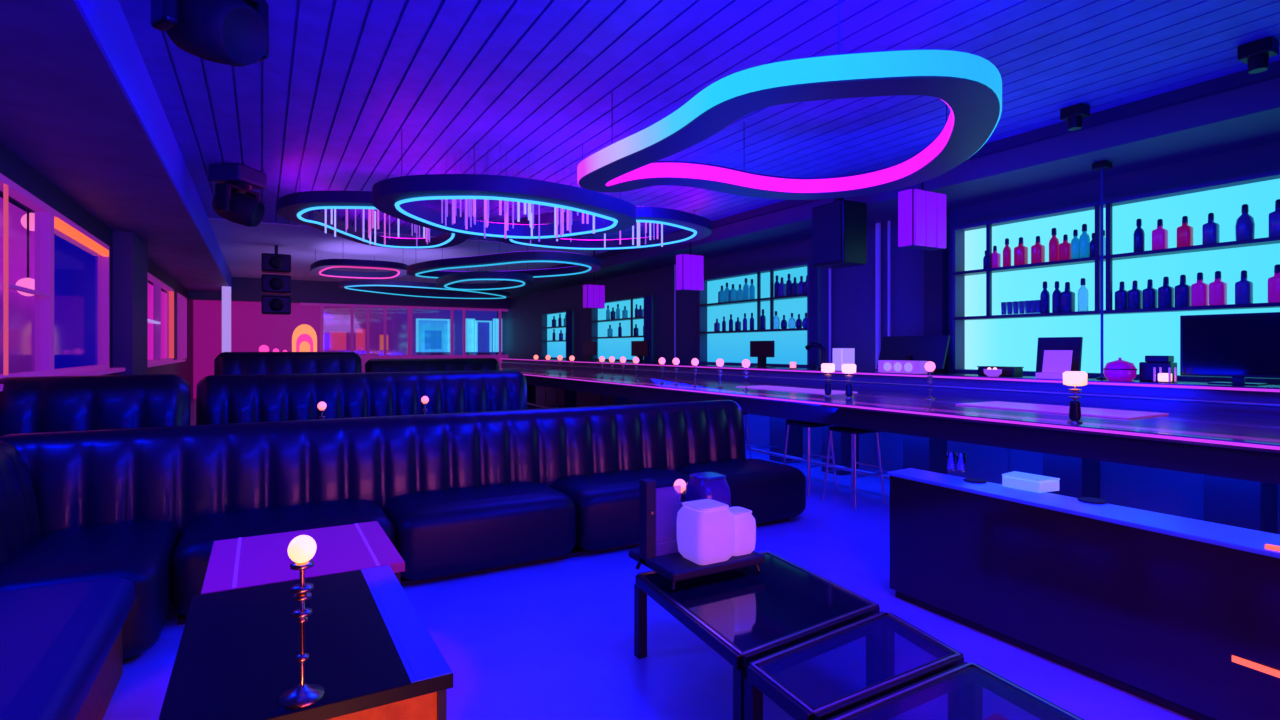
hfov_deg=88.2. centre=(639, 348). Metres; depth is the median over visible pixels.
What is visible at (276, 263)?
speaker
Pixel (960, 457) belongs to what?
tumbler
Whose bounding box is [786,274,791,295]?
bottle
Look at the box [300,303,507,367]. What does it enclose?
window
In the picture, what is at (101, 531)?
banquette
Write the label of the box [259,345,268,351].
globe lamp
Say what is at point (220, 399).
banquette
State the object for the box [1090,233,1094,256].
bottle
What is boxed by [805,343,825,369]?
tap
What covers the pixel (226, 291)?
trim
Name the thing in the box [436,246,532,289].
ring light
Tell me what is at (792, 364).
candle light
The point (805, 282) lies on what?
bottle
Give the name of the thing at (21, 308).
window pane
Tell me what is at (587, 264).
ring light
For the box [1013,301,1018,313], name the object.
tumbler
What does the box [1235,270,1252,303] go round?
bottle
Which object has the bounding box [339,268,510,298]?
ring light
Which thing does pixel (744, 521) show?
jar
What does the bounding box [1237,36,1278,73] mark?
ceiling spotlight
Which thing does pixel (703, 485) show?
jar
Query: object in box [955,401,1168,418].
bar mat
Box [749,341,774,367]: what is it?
terminal
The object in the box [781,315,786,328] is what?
bottle
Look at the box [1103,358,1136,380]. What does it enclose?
lidded pot
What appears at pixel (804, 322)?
bottle
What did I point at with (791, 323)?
bottle
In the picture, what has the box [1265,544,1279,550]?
light
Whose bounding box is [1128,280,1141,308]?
bottle
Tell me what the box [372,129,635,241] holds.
ring light
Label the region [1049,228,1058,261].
bottle
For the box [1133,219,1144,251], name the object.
bottle
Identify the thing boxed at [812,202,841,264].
grille
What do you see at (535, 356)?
lamp
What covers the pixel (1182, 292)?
bottle
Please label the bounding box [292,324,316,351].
lamp
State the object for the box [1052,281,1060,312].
bottle
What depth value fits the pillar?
9.26 m
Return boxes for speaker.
[261,245,290,314]
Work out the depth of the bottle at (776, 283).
10.98 m
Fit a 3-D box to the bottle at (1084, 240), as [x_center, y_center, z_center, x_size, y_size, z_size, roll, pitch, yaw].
[4.646,-1.123,6.898,0.096,0.366,0.096,0,0,-30]
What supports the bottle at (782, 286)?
on the display shelf at (732, 347)
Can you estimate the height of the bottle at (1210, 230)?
0.292 m
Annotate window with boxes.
[0,173,108,378]
[148,273,173,362]
[177,292,186,359]
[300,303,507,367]
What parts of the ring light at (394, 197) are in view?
suspension rod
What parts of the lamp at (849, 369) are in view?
lamp shade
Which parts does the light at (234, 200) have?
yoke arm, yoke arm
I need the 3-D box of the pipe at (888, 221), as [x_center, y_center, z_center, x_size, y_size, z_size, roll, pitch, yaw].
[3.442,-0.745,9.122,0.034,2.050,0.036,0,0,-30]
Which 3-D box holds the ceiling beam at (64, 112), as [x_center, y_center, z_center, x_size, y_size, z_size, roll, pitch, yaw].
[-6.128,-1.900,8.014,1.130,0.520,25.000,0,0,-30]
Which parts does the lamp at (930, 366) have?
stem, globe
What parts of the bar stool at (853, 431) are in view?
leg, leg, seat, leg, leg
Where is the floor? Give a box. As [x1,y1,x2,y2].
[103,399,1192,719]
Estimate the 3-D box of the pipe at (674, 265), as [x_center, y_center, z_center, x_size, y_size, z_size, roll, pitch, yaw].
[0.734,-0.745,13.849,0.034,2.050,0.036,0,0,-30]
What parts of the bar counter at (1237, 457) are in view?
foot rail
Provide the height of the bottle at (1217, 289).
0.310 m
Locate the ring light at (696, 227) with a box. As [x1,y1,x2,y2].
[495,205,711,249]
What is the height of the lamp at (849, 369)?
0.347 m
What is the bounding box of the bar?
[500,358,1279,533]
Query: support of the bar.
on the floor
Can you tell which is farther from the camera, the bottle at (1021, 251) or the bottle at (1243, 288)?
the bottle at (1021, 251)
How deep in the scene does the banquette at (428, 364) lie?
13.66 m
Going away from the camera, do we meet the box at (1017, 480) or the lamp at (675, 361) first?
the box at (1017, 480)
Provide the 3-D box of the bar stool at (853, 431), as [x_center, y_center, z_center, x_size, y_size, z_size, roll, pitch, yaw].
[2.081,1.129,6.427,0.424,0.741,0.424,0,0,-30]
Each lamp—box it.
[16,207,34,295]
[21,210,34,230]
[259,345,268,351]
[279,535,323,708]
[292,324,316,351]
[317,402,326,418]
[421,396,428,413]
[534,355,537,372]
[546,355,549,373]
[557,355,562,374]
[569,356,574,375]
[599,356,604,377]
[609,356,614,378]
[620,357,625,379]
[633,357,638,380]
[659,357,664,382]
[672,358,679,384]
[674,479,685,515]
[691,358,698,385]
[716,359,723,388]
[742,359,749,390]
[821,363,834,395]
[842,364,855,397]
[925,361,935,399]
[1063,371,1087,422]
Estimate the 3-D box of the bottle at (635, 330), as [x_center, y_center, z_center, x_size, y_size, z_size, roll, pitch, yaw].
[-0.092,-0.435,15.171,0.094,0.270,0.094,0,0,-30]
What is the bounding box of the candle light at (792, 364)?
[790,362,796,368]
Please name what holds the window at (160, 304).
in the wall at (12, 166)
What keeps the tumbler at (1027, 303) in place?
on the display shelf at (981, 336)
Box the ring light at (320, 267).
[310,249,407,278]
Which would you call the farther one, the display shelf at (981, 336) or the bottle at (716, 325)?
the bottle at (716, 325)
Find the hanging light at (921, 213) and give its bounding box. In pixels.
[898,182,945,250]
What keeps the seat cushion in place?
on the banquette at (101, 531)
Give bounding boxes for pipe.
[674,265,675,357]
[829,269,830,362]
[875,223,880,368]
[888,221,889,335]
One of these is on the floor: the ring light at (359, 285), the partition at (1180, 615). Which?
the partition at (1180, 615)
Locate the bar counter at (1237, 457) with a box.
[499,367,1279,533]
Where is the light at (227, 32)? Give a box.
[151,0,268,66]
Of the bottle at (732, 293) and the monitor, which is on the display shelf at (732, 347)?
the bottle at (732, 293)
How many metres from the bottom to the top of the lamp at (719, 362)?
0.378 m
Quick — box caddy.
[629,478,764,589]
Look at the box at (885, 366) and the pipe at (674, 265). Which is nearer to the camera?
the box at (885, 366)
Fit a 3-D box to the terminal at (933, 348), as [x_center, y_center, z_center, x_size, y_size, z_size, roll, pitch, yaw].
[3.333,0.062,8.171,0.247,0.454,0.950,0,0,-30]
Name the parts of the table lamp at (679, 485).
globe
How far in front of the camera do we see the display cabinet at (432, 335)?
22.66 m
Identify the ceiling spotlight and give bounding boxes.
[1060,103,1089,130]
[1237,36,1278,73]
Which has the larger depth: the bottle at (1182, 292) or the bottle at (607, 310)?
the bottle at (607, 310)
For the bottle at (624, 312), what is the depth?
15.59 m
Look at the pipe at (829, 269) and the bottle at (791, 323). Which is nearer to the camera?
the pipe at (829, 269)
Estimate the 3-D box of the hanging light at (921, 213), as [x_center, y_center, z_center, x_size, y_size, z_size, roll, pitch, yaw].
[3.001,-1.587,7.005,0.550,1.025,0.190,0,0,-30]
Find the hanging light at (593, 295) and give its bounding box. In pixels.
[583,250,604,308]
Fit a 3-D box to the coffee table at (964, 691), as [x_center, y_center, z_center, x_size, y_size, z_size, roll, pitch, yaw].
[1.030,1.304,1.777,0.838,0.392,0.864,0,0,-30]
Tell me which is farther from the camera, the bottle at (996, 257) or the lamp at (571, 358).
the lamp at (571, 358)
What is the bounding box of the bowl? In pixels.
[983,367,1001,376]
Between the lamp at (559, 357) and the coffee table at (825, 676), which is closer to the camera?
the coffee table at (825, 676)
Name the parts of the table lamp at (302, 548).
stem, globe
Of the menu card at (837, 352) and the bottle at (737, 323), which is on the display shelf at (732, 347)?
the bottle at (737, 323)
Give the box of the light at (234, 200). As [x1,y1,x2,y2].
[208,163,266,226]
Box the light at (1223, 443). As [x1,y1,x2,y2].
[523,374,1279,449]
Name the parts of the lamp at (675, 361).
globe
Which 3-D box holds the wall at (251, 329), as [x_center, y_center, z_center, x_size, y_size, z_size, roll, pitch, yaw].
[-9.436,-0.350,22.311,9.600,3.700,0.100,0,0,-30]
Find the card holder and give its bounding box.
[1036,350,1072,378]
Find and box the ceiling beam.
[73,0,231,291]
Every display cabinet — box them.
[416,318,449,354]
[466,318,474,354]
[475,320,491,354]
[493,318,498,354]
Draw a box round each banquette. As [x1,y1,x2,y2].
[0,374,189,436]
[0,400,805,719]
[196,370,526,424]
[214,352,361,374]
[365,358,498,372]
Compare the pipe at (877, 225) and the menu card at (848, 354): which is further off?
the pipe at (877, 225)
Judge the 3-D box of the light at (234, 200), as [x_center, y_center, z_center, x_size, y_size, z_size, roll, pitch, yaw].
[-4.676,-1.765,7.690,0.525,0.669,0.528,0,0,9]
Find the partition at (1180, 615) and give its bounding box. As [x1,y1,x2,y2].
[887,468,1279,719]
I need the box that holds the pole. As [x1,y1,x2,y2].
[1092,161,1111,379]
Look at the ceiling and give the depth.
5.26 m
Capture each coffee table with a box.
[634,551,879,719]
[744,611,963,719]
[827,662,1083,719]
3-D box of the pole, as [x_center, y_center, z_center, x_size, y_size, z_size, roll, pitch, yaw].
[4.405,-0.741,6.293,0.120,2.060,0.120,0,0,-30]
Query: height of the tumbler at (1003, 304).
0.150 m
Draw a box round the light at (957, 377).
[500,358,1279,391]
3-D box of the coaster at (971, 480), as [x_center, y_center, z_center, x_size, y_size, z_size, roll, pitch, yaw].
[1.886,0.741,3.715,0.120,0.008,0.120,0,0,-30]
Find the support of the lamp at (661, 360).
on the bar counter at (1237, 457)
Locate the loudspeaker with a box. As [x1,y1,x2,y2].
[812,198,866,268]
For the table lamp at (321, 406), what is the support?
on the pedestal table
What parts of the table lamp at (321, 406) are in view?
globe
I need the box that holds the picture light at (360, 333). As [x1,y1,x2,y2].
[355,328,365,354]
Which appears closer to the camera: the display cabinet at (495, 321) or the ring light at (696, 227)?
the ring light at (696, 227)
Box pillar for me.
[113,231,147,374]
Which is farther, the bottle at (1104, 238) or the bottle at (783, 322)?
the bottle at (783, 322)
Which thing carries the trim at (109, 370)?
attached to the wall at (12, 166)
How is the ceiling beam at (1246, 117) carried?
attached to the wall at (852, 288)
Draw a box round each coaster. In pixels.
[963,478,986,482]
[1077,497,1106,503]
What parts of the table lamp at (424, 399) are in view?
globe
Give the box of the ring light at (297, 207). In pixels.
[277,191,469,248]
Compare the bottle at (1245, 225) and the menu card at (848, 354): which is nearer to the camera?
the bottle at (1245, 225)
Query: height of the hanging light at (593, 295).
1.237 m
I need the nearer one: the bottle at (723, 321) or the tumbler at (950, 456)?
the tumbler at (950, 456)
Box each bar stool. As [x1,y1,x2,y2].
[743,413,751,458]
[783,420,837,496]
[822,426,885,509]
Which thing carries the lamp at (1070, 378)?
on the bar counter at (1237, 457)
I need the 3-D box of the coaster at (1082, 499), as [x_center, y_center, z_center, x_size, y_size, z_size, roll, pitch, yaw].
[2.209,0.741,3.226,0.120,0.008,0.120,0,0,-30]
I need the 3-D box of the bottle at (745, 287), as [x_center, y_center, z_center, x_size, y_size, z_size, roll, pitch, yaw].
[1.883,-1.059,11.723,0.104,0.396,0.104,0,0,-30]
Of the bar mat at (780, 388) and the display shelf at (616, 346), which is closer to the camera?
the bar mat at (780, 388)
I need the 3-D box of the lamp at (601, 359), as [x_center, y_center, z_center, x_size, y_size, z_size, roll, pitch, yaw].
[-0.650,0.311,11.297,0.100,0.378,0.100,0,0,-30]
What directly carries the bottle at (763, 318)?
on the display shelf at (732, 347)
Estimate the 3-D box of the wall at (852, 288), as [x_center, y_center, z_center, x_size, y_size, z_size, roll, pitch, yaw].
[1.296,-0.140,13.130,0.100,3.280,26.500,0,0,-30]
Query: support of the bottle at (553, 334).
on the display shelf at (553, 348)
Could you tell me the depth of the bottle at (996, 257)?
7.71 m
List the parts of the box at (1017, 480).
lid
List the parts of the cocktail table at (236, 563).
corner frame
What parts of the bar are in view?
panel, panel, panel, panel, panel, panel, panel, panel, panel, panel, panel, panel, panel, panel, panel, panel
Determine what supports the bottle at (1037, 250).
on the display shelf at (981, 336)
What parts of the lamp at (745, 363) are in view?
globe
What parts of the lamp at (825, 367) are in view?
lamp shade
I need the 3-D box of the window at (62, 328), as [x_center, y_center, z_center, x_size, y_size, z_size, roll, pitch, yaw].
[-7.028,-0.560,8.075,0.630,2.040,10.000,0,0,-30]
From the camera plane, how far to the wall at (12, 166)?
8.48 m
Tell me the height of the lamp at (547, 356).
0.378 m
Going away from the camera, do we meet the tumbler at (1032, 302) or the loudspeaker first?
the tumbler at (1032, 302)
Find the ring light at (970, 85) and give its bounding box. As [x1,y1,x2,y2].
[577,0,1001,199]
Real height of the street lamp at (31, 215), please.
0.394 m
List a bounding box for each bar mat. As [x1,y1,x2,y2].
[736,385,857,393]
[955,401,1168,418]
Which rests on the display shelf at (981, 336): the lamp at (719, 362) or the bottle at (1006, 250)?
the bottle at (1006, 250)
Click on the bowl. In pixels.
(995, 372)
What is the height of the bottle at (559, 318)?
0.366 m
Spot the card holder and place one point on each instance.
(1056, 362)
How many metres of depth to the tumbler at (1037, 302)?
7.28 m
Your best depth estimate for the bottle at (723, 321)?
12.26 m
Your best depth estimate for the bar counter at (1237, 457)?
5.28 m
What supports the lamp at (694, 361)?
on the bar counter at (1237, 457)
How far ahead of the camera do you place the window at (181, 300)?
16.82 m
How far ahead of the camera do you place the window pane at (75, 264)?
9.57 m
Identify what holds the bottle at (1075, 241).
on the display shelf at (981, 336)
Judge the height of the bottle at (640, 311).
0.270 m
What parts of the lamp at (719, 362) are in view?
globe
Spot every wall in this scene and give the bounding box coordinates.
[0,142,192,400]
[193,300,496,398]
[497,142,1279,373]
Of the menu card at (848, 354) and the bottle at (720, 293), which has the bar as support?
the menu card at (848, 354)
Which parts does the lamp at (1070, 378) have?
lamp shade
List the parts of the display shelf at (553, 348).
backlit panel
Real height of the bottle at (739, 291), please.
0.302 m
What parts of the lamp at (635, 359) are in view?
globe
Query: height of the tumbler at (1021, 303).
0.150 m
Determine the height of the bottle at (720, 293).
0.324 m
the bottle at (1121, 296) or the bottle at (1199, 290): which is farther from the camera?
the bottle at (1121, 296)
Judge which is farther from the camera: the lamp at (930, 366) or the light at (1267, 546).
the lamp at (930, 366)
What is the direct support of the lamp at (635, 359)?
on the bar counter at (1237, 457)
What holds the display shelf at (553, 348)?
attached to the wall at (852, 288)
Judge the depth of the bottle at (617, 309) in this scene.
15.91 m
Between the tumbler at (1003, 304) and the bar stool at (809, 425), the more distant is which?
the tumbler at (1003, 304)
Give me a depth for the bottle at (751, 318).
11.54 m
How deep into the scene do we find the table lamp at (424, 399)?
6.15 m
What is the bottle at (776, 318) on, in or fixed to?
on the display shelf at (732, 347)
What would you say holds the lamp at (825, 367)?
on the bar counter at (1237, 457)
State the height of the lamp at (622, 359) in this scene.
0.378 m
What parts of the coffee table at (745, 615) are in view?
leg, rail, edge trim, rail, edge trim, leg, glass, edge trim, rail, edge trim, rail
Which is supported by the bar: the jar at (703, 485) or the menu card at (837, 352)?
the menu card at (837, 352)
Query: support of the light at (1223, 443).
attached to the bar counter at (1237, 457)
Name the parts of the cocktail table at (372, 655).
corner frame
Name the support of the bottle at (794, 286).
on the display shelf at (732, 347)
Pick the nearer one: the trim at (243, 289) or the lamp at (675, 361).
the lamp at (675, 361)
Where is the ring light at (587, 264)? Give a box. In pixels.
[406,237,600,277]
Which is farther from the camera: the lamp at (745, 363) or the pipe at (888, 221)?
the pipe at (888, 221)
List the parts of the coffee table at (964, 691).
rail, edge trim, edge trim, rail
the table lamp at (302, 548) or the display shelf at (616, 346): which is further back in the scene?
the display shelf at (616, 346)
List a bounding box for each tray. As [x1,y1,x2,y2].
[629,541,764,581]
[977,366,1023,375]
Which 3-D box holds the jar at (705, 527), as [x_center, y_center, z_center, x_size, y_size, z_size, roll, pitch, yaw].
[0.316,0.882,3.200,0.218,0.264,0.218,0,0,-30]
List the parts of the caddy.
post, leg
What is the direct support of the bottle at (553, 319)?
on the display shelf at (553, 348)
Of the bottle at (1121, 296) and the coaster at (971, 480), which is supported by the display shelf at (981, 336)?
the bottle at (1121, 296)
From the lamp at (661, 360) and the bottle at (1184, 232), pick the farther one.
the lamp at (661, 360)
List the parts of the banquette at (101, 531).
wing backrest, backrest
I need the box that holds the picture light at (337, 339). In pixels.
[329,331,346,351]
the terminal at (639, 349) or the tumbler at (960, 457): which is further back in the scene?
the terminal at (639, 349)
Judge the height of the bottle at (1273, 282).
0.324 m
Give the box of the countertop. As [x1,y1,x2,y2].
[499,367,1279,452]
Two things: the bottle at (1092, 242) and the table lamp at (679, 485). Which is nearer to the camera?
the table lamp at (679, 485)
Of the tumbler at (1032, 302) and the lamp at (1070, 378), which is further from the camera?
the tumbler at (1032, 302)
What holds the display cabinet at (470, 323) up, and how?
on the floor
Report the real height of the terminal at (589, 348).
0.460 m
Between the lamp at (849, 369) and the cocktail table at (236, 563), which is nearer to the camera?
the cocktail table at (236, 563)
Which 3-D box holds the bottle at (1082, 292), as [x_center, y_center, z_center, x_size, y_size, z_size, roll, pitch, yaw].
[4.639,-0.566,6.911,0.092,0.351,0.092,0,0,-30]
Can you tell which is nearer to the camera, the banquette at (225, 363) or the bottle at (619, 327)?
the banquette at (225, 363)
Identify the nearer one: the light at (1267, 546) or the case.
the light at (1267, 546)
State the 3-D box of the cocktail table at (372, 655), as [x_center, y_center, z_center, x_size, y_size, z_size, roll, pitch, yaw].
[-0.931,1.139,1.838,0.590,0.721,0.915,0,0,-30]
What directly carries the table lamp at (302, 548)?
on the cocktail table at (372, 655)
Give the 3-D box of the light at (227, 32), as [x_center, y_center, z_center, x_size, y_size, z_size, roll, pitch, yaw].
[-2.200,-1.779,3.402,0.503,0.641,0.506,0,0,32]
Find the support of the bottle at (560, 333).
on the display shelf at (553, 348)
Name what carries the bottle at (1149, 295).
on the display shelf at (981, 336)
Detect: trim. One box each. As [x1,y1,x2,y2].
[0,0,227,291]
[0,359,185,390]
[189,277,509,309]
[222,286,230,351]
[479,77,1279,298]
[497,60,1279,282]
[924,210,948,372]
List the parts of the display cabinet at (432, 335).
panel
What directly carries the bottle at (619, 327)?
on the display shelf at (616, 346)
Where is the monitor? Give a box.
[1180,312,1279,384]
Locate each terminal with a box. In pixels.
[583,342,596,360]
[631,341,648,362]
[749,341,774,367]
[877,335,949,369]
[1036,337,1082,372]
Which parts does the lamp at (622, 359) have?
globe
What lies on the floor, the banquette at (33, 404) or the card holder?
the banquette at (33, 404)
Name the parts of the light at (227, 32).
yoke arm, yoke arm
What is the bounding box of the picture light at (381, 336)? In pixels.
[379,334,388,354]
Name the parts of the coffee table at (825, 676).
leg, rail, edge trim, rail, edge trim, edge trim, rail, edge trim, rail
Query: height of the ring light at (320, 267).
0.526 m
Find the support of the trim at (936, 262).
attached to the wall at (852, 288)
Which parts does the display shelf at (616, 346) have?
backlit panel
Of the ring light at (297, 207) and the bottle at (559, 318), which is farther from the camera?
the bottle at (559, 318)
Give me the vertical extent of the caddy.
0.460 m
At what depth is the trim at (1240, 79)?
5.78 m
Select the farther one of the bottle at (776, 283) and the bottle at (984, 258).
the bottle at (776, 283)
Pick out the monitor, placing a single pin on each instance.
(1239, 346)
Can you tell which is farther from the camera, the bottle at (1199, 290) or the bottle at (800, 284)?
the bottle at (800, 284)
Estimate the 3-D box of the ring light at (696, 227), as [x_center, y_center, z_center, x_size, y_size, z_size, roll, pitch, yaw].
[-0.504,-1.823,9.749,2.807,0.662,3.111,0,0,-30]
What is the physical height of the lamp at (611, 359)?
0.378 m
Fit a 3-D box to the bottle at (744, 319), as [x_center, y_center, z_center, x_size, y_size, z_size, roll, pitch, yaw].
[1.869,-0.483,11.747,0.080,0.305,0.080,0,0,-30]
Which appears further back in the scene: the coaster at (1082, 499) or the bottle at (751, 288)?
the bottle at (751, 288)
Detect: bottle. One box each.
[552,316,555,326]
[552,329,555,339]
[558,314,561,325]
[559,330,562,339]
[606,305,609,319]
[607,325,612,336]
[610,307,615,318]
[616,304,619,318]
[618,323,621,335]
[622,306,627,317]
[633,324,638,335]
[635,304,637,316]
[638,305,642,316]
[714,319,719,330]
[718,286,723,302]
[722,316,725,330]
[724,283,728,301]
[729,284,736,300]
[729,314,732,330]
[735,317,740,330]
[737,284,742,300]
[743,278,748,299]
[743,313,746,329]
[749,279,754,298]
[750,313,753,329]
[761,309,765,329]
[774,275,779,296]
[774,311,779,328]
[778,277,785,296]
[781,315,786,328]
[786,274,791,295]
[788,313,795,327]
[791,277,797,294]
[796,314,801,327]
[798,276,802,293]
[802,313,806,327]
[803,276,806,293]
[983,250,985,268]
[992,246,1000,267]
[1003,238,1010,266]
[1014,237,1027,264]
[1031,236,1044,263]
[1040,281,1049,312]
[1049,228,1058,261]
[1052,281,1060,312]
[1059,234,1070,259]
[1060,282,1074,311]
[1071,229,1078,258]
[1078,278,1087,310]
[1079,224,1089,257]
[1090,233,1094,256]
[1103,230,1105,255]
[1115,281,1127,309]
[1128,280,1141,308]
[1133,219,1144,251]
[1142,279,1157,307]
[1152,219,1167,249]
[1158,277,1173,307]
[1174,275,1190,306]
[1177,216,1192,246]
[1191,272,1208,305]
[1202,213,1219,243]
[1209,271,1226,304]
[1235,204,1254,240]
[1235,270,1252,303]
[1268,264,1279,302]
[1269,199,1279,236]
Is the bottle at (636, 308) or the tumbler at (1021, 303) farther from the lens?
the bottle at (636, 308)
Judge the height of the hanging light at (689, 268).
1.138 m
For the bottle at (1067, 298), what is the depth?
7.01 m
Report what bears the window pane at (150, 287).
attached to the window at (160, 304)
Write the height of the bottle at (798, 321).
0.230 m
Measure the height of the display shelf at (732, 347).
1.670 m
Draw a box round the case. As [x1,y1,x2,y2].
[1139,356,1176,381]
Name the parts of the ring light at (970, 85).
suspension rod, suspension rod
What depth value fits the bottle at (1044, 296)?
7.22 m
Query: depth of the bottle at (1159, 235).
6.29 m
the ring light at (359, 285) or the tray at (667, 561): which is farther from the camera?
the ring light at (359, 285)
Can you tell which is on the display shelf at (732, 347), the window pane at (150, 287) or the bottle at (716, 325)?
the bottle at (716, 325)
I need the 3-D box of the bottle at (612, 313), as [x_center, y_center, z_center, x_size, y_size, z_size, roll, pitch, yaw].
[-0.661,-0.869,16.165,0.103,0.297,0.103,0,0,-30]
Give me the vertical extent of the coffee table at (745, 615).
0.402 m
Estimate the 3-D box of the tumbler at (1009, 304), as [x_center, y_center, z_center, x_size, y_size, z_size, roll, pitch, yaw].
[4.247,-0.466,7.575,0.064,0.150,0.063,0,0,-30]
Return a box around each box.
[878,360,927,373]
[1002,471,1059,492]
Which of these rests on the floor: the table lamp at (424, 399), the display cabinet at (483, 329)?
the display cabinet at (483, 329)
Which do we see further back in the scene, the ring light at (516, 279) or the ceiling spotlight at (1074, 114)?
the ring light at (516, 279)
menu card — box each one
[833,348,841,369]
[842,348,854,364]
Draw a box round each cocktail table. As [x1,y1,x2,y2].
[158,565,452,719]
[201,521,404,593]
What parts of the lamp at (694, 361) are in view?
globe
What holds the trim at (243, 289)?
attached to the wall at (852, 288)
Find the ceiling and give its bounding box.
[119,0,1279,283]
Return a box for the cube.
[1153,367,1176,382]
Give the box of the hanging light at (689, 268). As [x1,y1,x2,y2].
[676,242,703,290]
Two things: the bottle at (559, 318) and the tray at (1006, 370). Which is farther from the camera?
the bottle at (559, 318)
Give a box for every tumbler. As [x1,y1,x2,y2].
[946,452,955,470]
[956,452,965,471]
[1001,302,1006,314]
[1007,302,1012,314]
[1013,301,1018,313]
[1019,301,1024,313]
[1025,301,1029,313]
[1030,300,1034,313]
[1035,300,1039,312]
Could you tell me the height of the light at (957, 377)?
0.020 m
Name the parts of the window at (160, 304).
door rail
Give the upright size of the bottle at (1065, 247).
0.284 m
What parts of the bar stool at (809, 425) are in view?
leg, leg, seat, leg, leg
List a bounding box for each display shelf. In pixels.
[540,310,572,359]
[590,295,651,362]
[698,262,817,368]
[952,170,1279,384]
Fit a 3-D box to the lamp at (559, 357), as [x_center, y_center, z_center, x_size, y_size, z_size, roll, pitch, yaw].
[-1.562,0.311,12.889,0.100,0.378,0.100,0,0,-30]
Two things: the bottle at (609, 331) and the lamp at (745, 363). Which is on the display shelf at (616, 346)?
the bottle at (609, 331)
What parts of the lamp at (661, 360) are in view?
globe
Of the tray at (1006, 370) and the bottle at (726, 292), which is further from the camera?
the bottle at (726, 292)
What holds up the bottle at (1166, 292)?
on the display shelf at (981, 336)
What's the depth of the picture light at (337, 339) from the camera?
21.35 m
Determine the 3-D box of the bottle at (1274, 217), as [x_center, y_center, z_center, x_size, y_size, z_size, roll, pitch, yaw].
[5.402,-1.103,5.579,0.113,0.324,0.113,0,0,-30]
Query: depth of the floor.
3.35 m
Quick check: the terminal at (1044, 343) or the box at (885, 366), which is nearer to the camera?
the terminal at (1044, 343)
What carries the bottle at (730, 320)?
on the display shelf at (732, 347)
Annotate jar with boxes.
[677,499,733,564]
[685,472,730,506]
[728,507,755,555]
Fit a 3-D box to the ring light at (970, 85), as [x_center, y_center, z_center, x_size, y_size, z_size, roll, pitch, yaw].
[2.047,-2.019,5.932,5.022,1.138,3.377,0,0,-39]

